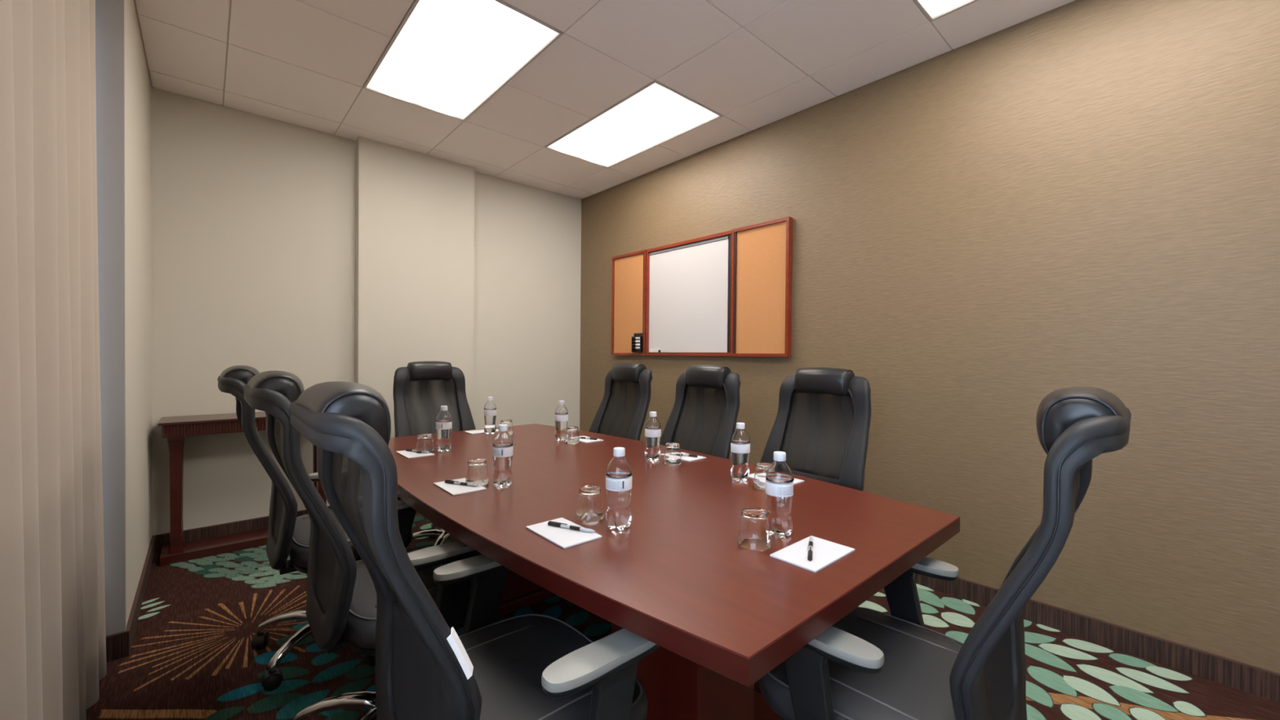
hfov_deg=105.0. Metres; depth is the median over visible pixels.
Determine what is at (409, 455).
notepad
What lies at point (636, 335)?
holder
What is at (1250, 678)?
baseboard
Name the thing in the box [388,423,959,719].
conference table
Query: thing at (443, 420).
water bottle
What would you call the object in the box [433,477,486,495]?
notepad
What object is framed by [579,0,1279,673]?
wall
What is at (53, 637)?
drape
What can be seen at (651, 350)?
eraser
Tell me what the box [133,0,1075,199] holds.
ceiling
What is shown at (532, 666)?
office chair
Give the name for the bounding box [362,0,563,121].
ceiling light
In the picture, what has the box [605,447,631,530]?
water bottle
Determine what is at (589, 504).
drinking glass
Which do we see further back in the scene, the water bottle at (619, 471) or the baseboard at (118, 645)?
the baseboard at (118, 645)
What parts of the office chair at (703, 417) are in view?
panel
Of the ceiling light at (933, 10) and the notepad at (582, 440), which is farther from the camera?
the notepad at (582, 440)
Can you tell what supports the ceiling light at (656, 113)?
attached to the ceiling
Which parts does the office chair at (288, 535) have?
frame, lumbar panel, leg, leg, seat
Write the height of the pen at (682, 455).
0.012 m
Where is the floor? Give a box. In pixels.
[86,511,1279,719]
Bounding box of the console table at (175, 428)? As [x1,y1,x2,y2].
[157,411,326,565]
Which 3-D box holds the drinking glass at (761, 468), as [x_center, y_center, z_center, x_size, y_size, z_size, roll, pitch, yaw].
[0.437,0.407,1.721,0.080,0.083,0.080,0,1,-42]
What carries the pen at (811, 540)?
on the notepad at (825, 553)
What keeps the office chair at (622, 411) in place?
on the floor
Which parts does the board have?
cork panel, door frame, cabinet frame, chart clip rail, panel, cork panel, door frame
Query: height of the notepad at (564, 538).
0.004 m
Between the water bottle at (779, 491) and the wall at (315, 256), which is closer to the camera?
the water bottle at (779, 491)
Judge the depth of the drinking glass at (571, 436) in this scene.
2.54 m
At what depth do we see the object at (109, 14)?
1.91 m
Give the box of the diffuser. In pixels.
[919,0,970,17]
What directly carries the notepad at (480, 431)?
on the conference table at (722, 615)
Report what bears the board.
attached to the wall at (1077, 193)
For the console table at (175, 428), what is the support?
on the floor
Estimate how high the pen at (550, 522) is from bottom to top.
0.012 m
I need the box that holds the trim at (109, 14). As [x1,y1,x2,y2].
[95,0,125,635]
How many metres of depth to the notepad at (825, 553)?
1.14 m
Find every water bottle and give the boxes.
[435,405,452,452]
[484,396,496,434]
[492,424,513,487]
[555,400,568,440]
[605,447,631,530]
[644,411,661,461]
[730,422,750,481]
[764,451,793,537]
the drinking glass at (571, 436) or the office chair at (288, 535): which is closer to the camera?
the office chair at (288, 535)
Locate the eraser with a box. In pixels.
[650,349,660,352]
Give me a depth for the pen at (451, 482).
1.71 m
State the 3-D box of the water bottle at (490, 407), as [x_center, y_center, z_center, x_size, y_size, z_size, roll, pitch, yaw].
[-0.862,0.318,2.825,0.070,0.213,0.070,0,1,-20]
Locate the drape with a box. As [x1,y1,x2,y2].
[0,0,106,719]
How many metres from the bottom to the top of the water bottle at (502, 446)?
0.213 m
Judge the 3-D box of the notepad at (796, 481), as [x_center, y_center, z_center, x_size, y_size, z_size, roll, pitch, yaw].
[0.503,0.446,1.844,0.113,0.004,0.185,0,1,-42]
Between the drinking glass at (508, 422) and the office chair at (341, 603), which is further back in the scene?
the drinking glass at (508, 422)
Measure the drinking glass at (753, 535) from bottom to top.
0.083 m
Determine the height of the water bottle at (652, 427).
0.213 m
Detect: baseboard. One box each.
[106,535,155,662]
[151,505,330,551]
[915,573,1279,702]
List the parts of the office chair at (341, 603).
panel, frame, lumbar panel, leg, leg, seat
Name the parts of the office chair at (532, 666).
panel, frame, lumbar panel, seat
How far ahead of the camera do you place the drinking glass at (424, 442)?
2.25 m
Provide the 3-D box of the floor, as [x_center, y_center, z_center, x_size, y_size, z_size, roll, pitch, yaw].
[0.017,1.237,1.725,3.386,0.107,5.725,0,1,-42]
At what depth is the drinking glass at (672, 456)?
2.07 m
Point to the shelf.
(199, 548)
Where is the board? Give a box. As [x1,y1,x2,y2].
[611,216,792,356]
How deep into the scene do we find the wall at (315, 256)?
3.52 m
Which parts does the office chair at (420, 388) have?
leg, panel, frame, leg, leg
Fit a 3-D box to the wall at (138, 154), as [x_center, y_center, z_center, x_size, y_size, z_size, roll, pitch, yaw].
[-1.118,-0.269,0.691,0.284,2.920,5.725,0,1,-42]
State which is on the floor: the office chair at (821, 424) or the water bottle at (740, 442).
the office chair at (821, 424)
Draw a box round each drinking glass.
[415,433,434,453]
[465,458,488,485]
[500,419,513,435]
[564,426,579,444]
[575,485,604,521]
[662,442,681,465]
[737,506,771,551]
[752,462,771,490]
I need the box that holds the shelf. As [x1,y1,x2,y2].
[160,527,268,565]
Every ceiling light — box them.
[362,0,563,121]
[544,80,723,168]
[913,0,978,22]
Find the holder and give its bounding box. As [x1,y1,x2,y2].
[631,333,642,351]
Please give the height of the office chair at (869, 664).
1.154 m
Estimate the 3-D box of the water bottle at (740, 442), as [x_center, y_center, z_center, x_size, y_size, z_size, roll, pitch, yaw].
[0.371,0.339,1.818,0.071,0.213,0.070,1,1,24]
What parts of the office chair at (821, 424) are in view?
lumbar panel, panel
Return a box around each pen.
[405,448,429,453]
[444,480,478,486]
[547,520,595,532]
[579,436,597,439]
[680,453,697,457]
[807,536,813,560]
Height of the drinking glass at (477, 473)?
0.083 m
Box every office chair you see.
[217,365,413,691]
[243,370,479,719]
[288,381,659,719]
[392,360,475,545]
[588,362,653,440]
[659,364,741,458]
[759,386,1131,719]
[760,367,871,491]
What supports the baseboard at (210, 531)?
attached to the wall at (315, 256)
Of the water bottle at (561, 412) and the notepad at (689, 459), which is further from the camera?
the water bottle at (561, 412)
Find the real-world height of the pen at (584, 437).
0.012 m
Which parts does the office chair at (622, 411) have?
panel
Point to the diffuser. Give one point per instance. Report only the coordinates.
(930, 8)
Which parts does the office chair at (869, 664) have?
seat, lumbar panel, frame, panel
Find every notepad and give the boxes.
[395,448,435,458]
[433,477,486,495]
[464,429,498,434]
[525,517,602,548]
[578,435,603,443]
[660,452,706,462]
[748,473,804,484]
[769,535,855,573]
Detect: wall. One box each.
[124,0,151,626]
[151,86,581,535]
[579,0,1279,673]
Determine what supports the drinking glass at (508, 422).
on the conference table at (722, 615)
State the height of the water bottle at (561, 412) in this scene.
0.213 m
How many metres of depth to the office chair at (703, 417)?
2.67 m
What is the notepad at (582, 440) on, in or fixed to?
on the conference table at (722, 615)
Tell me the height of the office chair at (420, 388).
1.154 m

